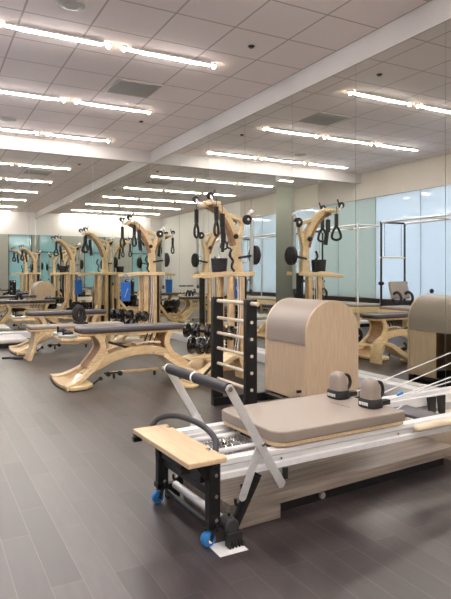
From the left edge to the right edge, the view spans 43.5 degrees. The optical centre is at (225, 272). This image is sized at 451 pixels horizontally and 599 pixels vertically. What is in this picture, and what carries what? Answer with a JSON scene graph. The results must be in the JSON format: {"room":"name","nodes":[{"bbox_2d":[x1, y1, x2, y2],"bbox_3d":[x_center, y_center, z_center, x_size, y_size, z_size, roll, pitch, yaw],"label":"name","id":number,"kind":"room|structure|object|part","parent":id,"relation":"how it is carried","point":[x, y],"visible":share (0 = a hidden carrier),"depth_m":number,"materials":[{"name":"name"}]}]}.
{"room":"gym","nodes":[
{"label":"gym","id":0,"kind":"room"},
{"bbox_2d":[0,0,431,150],"bbox_3d":[-1.500,-2.610,5.664,6.150,0.100,17.000,0,0,-28],"label":"ceiling","id":1,"kind":"structure","parent":0,"point":[288,37],"depth_m":6.56,"materials":[{"name":"tile"}]},
{"bbox_2d":[0,117,16,121],"bbox_3d":[-3.616,-2.550,9.408,0.260,0.020,0.260,0,0,-28],"label":"ceiling speaker","id":2,"kind":"object","parent":1,"relation":"attached to","point":[7,119],"visible":1,"depth_m":9.37},
{"bbox_2d":[0,127,33,132],"bbox_3d":[-3.927,-2.540,9.979,1.020,0.040,0.090,0,0,-28],"label":"ceiling light","id":3,"kind":"object","parent":1,"relation":"attached to","point":[1,128],"visible":1,"depth_m":10.06,"materials":[{"name":"white plastic"}]},
{"bbox_2d":[0,89,59,100],"bbox_3d":[-2.883,-2.540,8.031,1.020,0.040,0.090,0,0,-28],"label":"ceiling light","id":4,"kind":"object","parent":1,"relation":"attached to","point":[1,90],"visible":1,"depth_m":8.04,"materials":[{"name":"white plastic"}]},
{"bbox_2d":[12,133,51,137],"bbox_3d":[-3.589,-2.555,10.501,0.700,0.010,0.040,0,0,-28],"label":"ceiling vent","id":5,"kind":"object","parent":1,"relation":"in","point":[12,133],"visible":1,"depth_m":10.48,"materials":[{"name":"white metal"}]},
{"bbox_2d":[4,22,103,45],"bbox_3d":[-1.815,-2.540,6.039,1.020,0.040,0.090,0,0,-28],"label":"ceiling light","id":6,"kind":"object","parent":1,"relation":"attached to","point":[7,24],"visible":1,"depth_m":6.00,"materials":[{"name":"white plastic"}]},
{"bbox_2d":[57,0,84,11],"bbox_3d":[-1.469,-2.550,5.385,0.260,0.020,0.260,0,0,-28],"label":"ceiling speaker","id":7,"kind":"object","parent":1,"relation":"attached to","point":[68,5],"visible":1,"depth_m":5.37},
{"bbox_2d":[50,133,105,140],"bbox_3d":[-2.755,-2.540,10.607,1.020,0.040,0.090,0,0,-28],"label":"ceiling light","id":8,"kind":"object","parent":1,"relation":"attached to","point":[52,134],"visible":1,"depth_m":10.57,"materials":[{"name":"white plastic"}]},
{"bbox_2d":[104,42,112,48],"bbox_3d":[-1.308,-2.535,6.311,0.100,0.050,0.100,0,0,-28],"label":"ceiling spotlight","id":9,"kind":"object","parent":1,"relation":"attached to","point":[108,45],"visible":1,"depth_m":6.29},
{"bbox_2d":[80,100,145,112],"bbox_3d":[-1.711,-2.540,8.660,1.020,0.040,0.090,0,0,-28],"label":"ceiling light","id":10,"kind":"object","parent":1,"relation":"attached to","point":[81,101],"visible":1,"depth_m":8.62,"materials":[{"name":"white plastic"}]},
{"bbox_2d":[120,45,127,51],"bbox_3d":[-1.149,-2.535,6.396,0.100,0.050,0.100,0,0,-28],"label":"ceiling spotlight","id":11,"kind":"object","parent":1,"relation":"attached to","point":[123,47],"visible":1,"depth_m":6.37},
{"bbox_2d":[105,78,162,97],"bbox_3d":[-1.274,-2.553,7.835,0.620,0.014,0.620,0,0,-28],"label":"ceiling vent","id":12,"kind":"object","parent":1,"relation":"in","point":[120,86],"visible":1,"depth_m":7.80,"materials":[{"name":"grey metal"}]},
{"bbox_2d":[128,47,210,66],"bbox_3d":[-0.643,-2.540,6.668,1.020,0.040,0.090,0,0,-28],"label":"ceiling light","id":13,"kind":"object","parent":1,"relation":"attached to","point":[131,49],"visible":1,"depth_m":6.62,"materials":[{"name":"white plastic"}]},
{"bbox_2d":[210,63,217,68],"bbox_3d":[-0.145,-2.535,6.935,0.100,0.050,0.100,0,0,-28],"label":"ceiling spotlight","id":14,"kind":"object","parent":1,"relation":"attached to","point":[213,65],"visible":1,"depth_m":6.91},
{"bbox_2d":[0,335,450,598],"bbox_3d":[-1.500,1.270,5.664,6.150,0.100,17.000,0,0,-28],"label":"floor","id":15,"kind":"structure","parent":0,"point":[80,519],"depth_m":2.79,"materials":[{"name":"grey wood"}]},
{"bbox_2d":[2,356,22,358],"bbox_3d":[-3.013,1.200,8.002,0.273,0.040,0.172,0,0,-28],"label":"bar","id":16,"kind":"object","parent":15,"relation":"on","point":[14,357],"visible":1,"depth_m":7.99,"materials":[{"name":"black metal"}]},
{"bbox_2d":[0,334,27,347],"bbox_3d":[-4.510,1.145,9.076,2.570,0.150,0.760,0,0,-28],"label":"mat","id":17,"kind":"object","parent":15,"relation":"on","point":[6,340],"visible":0.71,"depth_m":9.24,"materials":[{"name":"white"}]},
{"bbox_2d":[9,309,118,355],"bbox_3d":[-2.550,0.905,9.072,1.700,0.630,0.918,0,0,-28],"label":"bench","id":18,"kind":"object","parent":15,"relation":"on","point":[21,349],"visible":0.46,"depth_m":8.81,"materials":[{"name":"brown wood"}]},
{"bbox_3d":[-3.154,1.194,8.748,0.330,0.037,0.918,0,0,-28],"label":"toe plate","id":19,"kind":"part","parent":18,"relation":"part of","materials":[{"name":"brown wood"}]},
{"bbox_3d":[-2.728,1.150,8.999,0.198,0.055,0.100,0,0,-28],"label":"bar knob","id":20,"kind":"part","parent":18,"relation":"part of","materials":[{"name":"black rubber"}]},
{"bbox_2d":[24,321,123,360],"bbox_3d":[-2.194,0.984,8.242,1.376,0.488,0.340,0,0,-28],"label":"bench","id":21,"kind":"object","parent":15,"relation":"on","point":[34,329],"visible":0.67,"depth_m":7.98,"materials":[{"name":"brown wood"}]},
{"bbox_3d":[-2.734,1.023,7.952,0.150,0.411,0.280,0,0,-28],"label":"leg","id":22,"kind":"part","parent":21,"relation":"part of","materials":[{"name":"brown wood"}]},
{"bbox_2d":[72,305,87,323],"bbox_3d":[-2.135,0.604,8.273,0.182,0.270,0.240,0,0,-28],"label":"weight plate","id":23,"kind":"object","parent":21,"relation":"on","point":[78,308],"visible":1,"depth_m":8.19,"materials":[{"name":"black rubber"}]},
{"bbox_3d":[-1.764,1.023,8.472,0.150,0.411,0.280,0,0,-28],"label":"leg","id":24,"kind":"part","parent":21,"relation":"part of","materials":[{"name":"brown wood"}]},
{"bbox_2d":[50,322,197,391],"bbox_3d":[-1.104,0.905,6.545,1.700,0.630,0.918,0,0,-28],"label":"bench","id":25,"kind":"object","parent":15,"relation":"on","point":[98,357],"visible":0.96,"depth_m":6.37,"materials":[{"name":"brown wood"}]},
{"bbox_3d":[-1.708,1.194,6.221,0.330,0.037,0.918,0,0,-28],"label":"toe plate","id":26,"kind":"part","parent":25,"relation":"part of","materials":[{"name":"brown wood"}]},
{"bbox_3d":[-1.282,1.150,6.473,0.198,0.055,0.100,0,0,-28],"label":"bar knob","id":27,"kind":"part","parent":25,"relation":"part of","materials":[{"name":"black rubber"}]},
{"bbox_2d":[110,213,169,343],"bbox_3d":[-1.566,0.084,10.076,1.165,2.272,0.860,0,0,-28],"label":"tower","id":28,"kind":"object","parent":15,"relation":"on","point":[150,314],"visible":0.8,"depth_m":10.14,"materials":[{"name":"brown wood"}]},
{"bbox_2d":[121,274,130,300],"bbox_3d":[-1.737,0.249,9.841,0.169,0.481,0.072,0,0,-28],"label":"bag","id":29,"kind":"object","parent":28,"relation":"hanging from","point":[125,286],"visible":1,"depth_m":9.81,"materials":[{"name":"fabric"}]},
{"bbox_3d":[-1.557,1.202,10.161,0.840,0.035,0.720,0,0,-28],"label":"plate","id":30,"kind":"part","parent":28,"relation":"part of","materials":[{"name":"brown wood"}]},
{"bbox_2d":[123,333,153,335],"bbox_3d":[-1.518,1.049,9.750,0.501,0.060,0.240,0,0,-28],"label":"shelf","id":31,"kind":"object","parent":28,"relation":"attached to","point":[142,333],"depth_m":9.63,"materials":[{"name":"brown wood"}]},
{"bbox_3d":[-1.543,0.618,10.315,0.068,1.135,0.060,0,0,-28],"label":"leg","id":32,"kind":"part","parent":28,"relation":"part of","materials":[{"name":"brown wood"}]},
{"bbox_3d":[-1.437,0.022,10.055,0.772,0.090,0.040,0,0,-28],"label":"shelf rail","id":33,"kind":"part","parent":28,"relation":"part of","materials":[{"name":"brown wood"}]},
{"bbox_3d":[-1.421,0.618,10.086,0.068,1.135,0.060,0,0,-28],"label":"leg","id":34,"kind":"part","parent":28,"relation":"part of","materials":[{"name":"brown wood"}]},
{"bbox_3d":[-1.401,-0.163,10.131,0.098,0.306,0.032,0,0,-28],"label":"curled handle","id":35,"kind":"part","parent":28,"relation":"part of","materials":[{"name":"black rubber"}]},
{"bbox_3d":[-1.411,0.385,10.239,0.066,0.670,0.016,0,0,-28],"label":"guide rod","id":36,"kind":"part","parent":28,"relation":"part of","materials":[{"name":"beige wood"}]},
{"bbox_3d":[-1.398,0.618,10.393,0.068,1.135,0.060,0,0,-28],"label":"leg","id":37,"kind":"part","parent":28,"relation":"part of","materials":[{"name":"brown wood"}]},
{"bbox_3d":[-1.352,-0.560,10.271,0.237,0.453,0.070,0,0,-28],"label":"arm","id":38,"kind":"part","parent":28,"relation":"part of","materials":[{"name":"brown wood"}]},
{"bbox_3d":[-1.275,0.618,10.164,0.068,1.135,0.060,0,0,-28],"label":"leg","id":39,"kind":"part","parent":28,"relation":"part of","materials":[{"name":"brown wood"}]},
{"bbox_2d":[179,352,242,387],"bbox_3d":[-0.167,1.061,6.287,0.828,0.318,0.400,0,0,-28],"label":"footstool","id":40,"kind":"object","parent":15,"relation":"on","point":[228,357],"visible":0.59,"depth_m":6.28,"materials":[{"name":"brown wood"}]},
{"bbox_3d":[-0.426,1.205,6.148,0.240,0.030,0.400,0,0,-28],"label":"toe plate","id":41,"kind":"part","parent":40,"relation":"part of","materials":[{"name":"brown wood"}]},
{"bbox_3d":[0.153,1.058,6.448,0.113,0.268,0.180,0,0,-28],"label":"leg","id":42,"kind":"part","parent":40,"relation":"part of","materials":[{"name":"brown wood"}]},
{"bbox_2d":[182,190,260,370],"bbox_3d":[-0.082,0.084,7.309,1.165,2.272,0.860,0,0,-28],"label":"exercise machine","id":43,"kind":"object","parent":15,"relation":"on","point":[201,358],"visible":0.83,"depth_m":7.34,"materials":[{"name":"brown wood"}]},
{"bbox_2d":[182,352,210,359],"bbox_3d":[-0.266,1.024,6.950,0.501,0.060,0.240,0,0,-28],"label":"shelf","id":44,"kind":"object","parent":43,"relation":"attached to","point":[192,355],"depth_m":6.85,"materials":[{"name":"brown wood"}]},
{"bbox_3d":[-0.073,1.202,7.393,0.840,0.035,0.720,0,0,-28],"label":"plate","id":45,"kind":"part","parent":43,"relation":"part of","materials":[{"name":"brown wood"}]},
{"bbox_3d":[-0.095,0.022,7.552,0.772,0.090,0.040,0,0,-28],"label":"shelf rail","id":46,"kind":"part","parent":43,"relation":"part of","materials":[{"name":"brown wood"}]},
{"bbox_2d":[211,258,227,271],"bbox_3d":[-0.082,-0.102,7.389,0.230,0.180,0.184,0,0,-28],"label":"storage basket","id":47,"kind":"object","parent":43,"relation":"on","point":[218,264],"visible":0.85,"depth_m":7.31,"materials":[{"name":"black fabric"}]},
{"bbox_3d":[-0.059,0.618,7.548,0.068,1.135,0.060,0,0,-28],"label":"leg","id":48,"kind":"part","parent":43,"relation":"part of","materials":[{"name":"brown wood"}]},
{"bbox_3d":[0.047,0.022,7.287,0.772,0.090,0.040,0,0,-28],"label":"shelf rail","id":49,"kind":"part","parent":43,"relation":"part of","materials":[{"name":"brown wood"}]},
{"bbox_3d":[0.064,0.618,7.319,0.068,1.135,0.060,0,0,-28],"label":"leg","id":50,"kind":"part","parent":43,"relation":"part of","materials":[{"name":"brown wood"}]},
{"bbox_3d":[0.083,-0.163,7.364,0.098,0.306,0.032,0,0,-28],"label":"curled handle","id":51,"kind":"part","parent":43,"relation":"part of","materials":[{"name":"black rubber"}]},
{"bbox_3d":[0.086,0.618,7.626,0.068,1.135,0.060,0,0,-28],"label":"leg","id":52,"kind":"part","parent":43,"relation":"part of","materials":[{"name":"brown wood"}]},
{"bbox_3d":[0.132,-0.560,7.503,0.237,0.453,0.070,0,0,-28],"label":"arm","id":53,"kind":"part","parent":43,"relation":"part of","materials":[{"name":"brown wood"}]},
{"bbox_3d":[0.209,0.618,7.397,0.068,1.135,0.060,0,0,-28],"label":"leg","id":54,"kind":"part","parent":43,"relation":"part of","materials":[{"name":"brown wood"}]},
{"bbox_3d":[0.275,-0.220,7.523,0.240,0.070,0.040,0,0,-28],"label":"pad arm","id":55,"kind":"part","parent":43,"relation":"part of","materials":[{"name":"black metal"}]},
{"bbox_2d":[210,541,247,556],"bbox_3d":[0.011,1.219,2.508,0.140,0.002,0.120,0,0,-28],"label":"paper sheet","id":56,"kind":"object","parent":15,"relation":"on","point":[219,548],"visible":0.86,"depth_m":2.49,"materials":[{"name":"white paper"}]},
{"bbox_2d":[210,297,359,405],"bbox_3d":[0.568,0.720,5.230,1.255,1.000,0.840,0,0,-28],"label":"barrel","id":57,"kind":"object","parent":15,"relation":"on","point":[307,340],"visible":0.78,"depth_m":5.14,"materials":[{"name":"brown wood"}]},
{"bbox_3d":[0.658,0.697,5.693,0.594,0.897,0.022,0,0,-28],"label":"arched panel","id":58,"kind":"part","parent":57,"relation":"part of","materials":[{"name":"brown wood"}]},
{"bbox_3d":[0.567,0.882,5.273,0.016,0.525,0.633,0,0,-28],"label":"panel","id":59,"kind":"part","parent":57,"relation":"part of","materials":[{"name":"brown wood"}]},
{"bbox_3d":[0.967,0.697,5.115,0.594,0.897,0.022,0,0,-28],"label":"arched panel","id":60,"kind":"part","parent":57,"relation":"part of","materials":[{"name":"brown wood"}]},
{"bbox_2d":[132,352,450,549],"bbox_3d":[0.906,0.820,3.453,2.965,0.800,0.711,0,0,-33],"label":"pilates reformer","id":61,"kind":"object","parent":15,"relation":"on","point":[297,430],"visible":1,"depth_m":2.90,"materials":[{"name":"white metal"}]},
{"bbox_3d":[-0.339,0.985,3.011,0.058,0.321,0.052,0,0,-31],"label":"leg","id":62,"kind":"part","parent":61,"relation":"part of","materials":[{"name":"black metal"}]},
{"bbox_3d":[-0.206,0.904,2.770,0.040,0.112,0.425,0,0,-31],"label":"frame","id":63,"kind":"part","parent":61,"relation":"part of","materials":[{"name":"black metal"}]},
{"bbox_3d":[-0.188,0.757,3.155,0.332,0.516,0.008,0,0,-31],"label":"footbar arm","id":64,"kind":"part","parent":61,"relation":"part of"},
{"bbox_3d":[-0.058,0.985,2.537,0.058,0.321,0.052,0,0,-31],"label":"leg","id":65,"kind":"part","parent":61,"relation":"part of","materials":[{"name":"black metal"}]},
{"bbox_3d":[-0.046,0.875,3.019,0.330,0.025,0.026,0,0,-31],"label":"guide rod","id":66,"kind":"part","parent":61,"relation":"part of","materials":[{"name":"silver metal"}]},
{"bbox_3d":[0.067,0.875,2.830,0.330,0.025,0.026,0,0,-31],"label":"guide rod","id":67,"kind":"part","parent":61,"relation":"part of","materials":[{"name":"silver metal"}]},
{"bbox_3d":[0.475,0.858,3.174,0.775,0.045,0.375,0,0,-31],"label":"carriage frame","id":68,"kind":"part","parent":61,"relation":"part of","materials":[{"name":"silver metal"}]},
{"bbox_3d":[0.141,0.757,2.601,0.332,0.516,0.008,0,0,-31],"label":"footbar arm","id":69,"kind":"part","parent":61,"relation":"part of","materials":[{"name":"metal"}]},
{"bbox_3d":[0.862,0.890,3.694,2.780,0.090,0.075,0,0,-31],"label":"rail","id":70,"kind":"part","parent":61,"relation":"part of","materials":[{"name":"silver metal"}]},
{"bbox_3d":[1.117,0.890,3.264,2.780,0.090,0.075,0,0,-31],"label":"rail","id":71,"kind":"part","parent":61,"relation":"part of","materials":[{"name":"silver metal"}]},
{"bbox_3d":[0.762,0.689,3.499,0.110,0.146,0.036,0,0,-31],"label":"strap handle","id":72,"kind":"part","parent":61,"relation":"part of","materials":[{"name":"black fabric"}]},
{"bbox_3d":[0.900,0.689,3.267,0.110,0.146,0.036,0,0,-31],"label":"strap handle","id":73,"kind":"part","parent":61,"relation":"part of","materials":[{"name":"black fabric"}]},
{"bbox_2d":[393,405,439,418],"bbox_3d":[1.226,0.911,3.687,0.200,0.018,0.290,0,0,-31],"label":"tray","id":74,"kind":"object","parent":61,"relation":"on","point":[411,412],"depth_m":3.65,"materials":[{"name":"grey plastic"}]},
{"bbox_2d":[413,418,450,431],"bbox_3d":[1.435,0.870,3.375,0.881,0.041,0.041,0,0,-31],"label":"wooden pole","id":75,"kind":"object","parent":61,"relation":"on","point":[445,422],"visible":1,"depth_m":3.20,"materials":[{"name":"beige wood"}]},
{"bbox_2d":[183,437,450,528],"bbox_3d":[0.613,1.156,3.308,1.700,0.128,0.470,0,0,-33],"label":"platform","id":76,"kind":"object","parent":15,"relation":"on","point":[308,482],"visible":0.53,"depth_m":3.11,"materials":[{"name":"light wood"},{"name":"black steel"}]},
{"bbox_2d":[405,409,450,459],"bbox_3d":[1.609,1.120,3.912,0.500,0.200,0.493,0,0,-31],"label":"wooden box","id":77,"kind":"object","parent":15,"relation":"on","point":[445,437],"visible":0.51,"depth_m":3.73,"materials":[{"name":"beige wood"}]},
{"bbox_3d":[1.127,-0.670,7.072,0.188,3.780,16.600,0,0,-28],"label":"wall","id":78,"kind":"structure","parent":0,"visible":0},
{"bbox_2d":[151,150,178,322],"bbox_3d":[-1.210,-0.606,11.217,0.010,3.408,1.480,0,0,-28],"label":"mirror panel","id":79,"kind":"object","parent":78,"relation":"attached to","point":[165,170],"visible":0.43,"depth_m":11.07,"materials":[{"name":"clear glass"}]},
{"bbox_2d":[179,136,207,337],"bbox_3d":[-0.571,-0.606,10.025,0.010,3.408,1.215,0,0,-28],"label":"mirror panel","id":80,"kind":"object","parent":78,"relation":"attached to","point":[193,158],"visible":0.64,"depth_m":10.01,"materials":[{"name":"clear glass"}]},
{"bbox_2d":[208,118,244,343],"bbox_3d":[0.006,-0.606,8.950,0.010,3.408,1.215,0,0,-28],"label":"mirror panel","id":81,"kind":"object","parent":78,"relation":"attached to","point":[226,146],"visible":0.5,"depth_m":8.92,"materials":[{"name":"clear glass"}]},
{"bbox_2d":[245,95,291,350],"bbox_3d":[0.582,-0.606,7.875,0.010,3.408,1.215,0,0,-28],"label":"mirror panel","id":82,"kind":"object","parent":78,"relation":"attached to","point":[268,131],"visible":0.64,"depth_m":7.82,"materials":[{"name":"clear glass"}]},
{"bbox_2d":[151,0,450,162],"bbox_3d":[1.696,-2.435,5.789,0.024,0.250,13.800,0,0,-28],"label":"ceiling beam","id":83,"kind":"structure","parent":78,"relation":"attached to","point":[433,13],"depth_m":6.68,"materials":[{"name":"white paint"}]},
{"bbox_2d":[170,332,450,409],"bbox_3d":[1.629,1.160,5.753,0.149,0.120,13.799,0,0,-28],"label":"baseboard","id":84,"kind":"structure","parent":78,"relation":"attached to","point":[388,384],"depth_m":5.73,"materials":[{"name":"white"}]},
{"bbox_2d":[292,65,355,316],"bbox_3d":[1.159,-0.606,6.800,0.010,3.408,1.215,0,0,-28],"label":"mirror panel","id":85,"kind":"object","parent":78,"relation":"attached to","point":[324,112],"visible":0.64,"depth_m":6.75,"materials":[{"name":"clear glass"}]},
{"bbox_2d":[356,21,445,388],"bbox_3d":[1.735,-0.606,5.725,0.010,3.408,1.215,0,0,-28],"label":"mirror panel","id":86,"kind":"object","parent":78,"relation":"attached to","point":[401,89],"visible":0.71,"depth_m":5.66,"materials":[{"name":"clear glass"}]},
{"bbox_2d":[446,19,450,386],"bbox_3d":[2.313,-0.606,4.647,0.010,3.408,1.220,0,0,-28],"label":"mirror panel","id":87,"kind":"object","parent":78,"relation":"attached to","point":[448,22],"visible":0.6,"depth_m":5.16,"materials":[{"name":"clear glass"}]},
{"bbox_3d":[-2.980,-0.670,11.208,3.142,3.780,0.148,0,0,-28],"label":"wall","id":88,"kind":"structure","parent":0,"visible":0},
{"bbox_2d":[0,148,28,331],"bbox_3d":[-4.027,-0.606,10.555,0.675,3.408,0.010,0,0,-28],"label":"mirror panel","id":89,"kind":"object","parent":88,"relation":"attached to","point":[14,164],"visible":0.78,"depth_m":10.59,"materials":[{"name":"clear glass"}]},
{"bbox_2d":[0,331,30,337],"bbox_3d":[-2.975,1.160,11.027,2.979,0.120,0.149,0,0,-28],"label":"baseboard","id":90,"kind":"structure","parent":88,"relation":"attached to","point":[26,334],"depth_m":10.51,"materials":[{"name":"white"}]},
{"bbox_2d":[29,151,92,324],"bbox_3d":[-3.189,-0.606,11.004,1.215,3.408,0.010,0,0,-28],"label":"mirror panel","id":91,"kind":"object","parent":88,"relation":"attached to","point":[60,185],"visible":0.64,"depth_m":10.98,"materials":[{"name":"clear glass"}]},
{"bbox_2d":[0,135,150,162],"bbox_3d":[-2.950,-2.435,11.127,3.118,0.250,0.024,0,0,-28],"label":"trim","id":92,"kind":"structure","parent":88,"relation":"attached to","point":[6,142],"depth_m":11.10,"materials":[{"name":"white paint"}]},
{"bbox_2d":[93,157,150,322],"bbox_3d":[-2.110,-0.606,11.583,1.225,3.408,0.010,0,0,-28],"label":"mirror panel","id":93,"kind":"object","parent":88,"relation":"attached to","point":[121,188],"visible":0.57,"depth_m":11.53,"materials":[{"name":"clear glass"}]}
]}

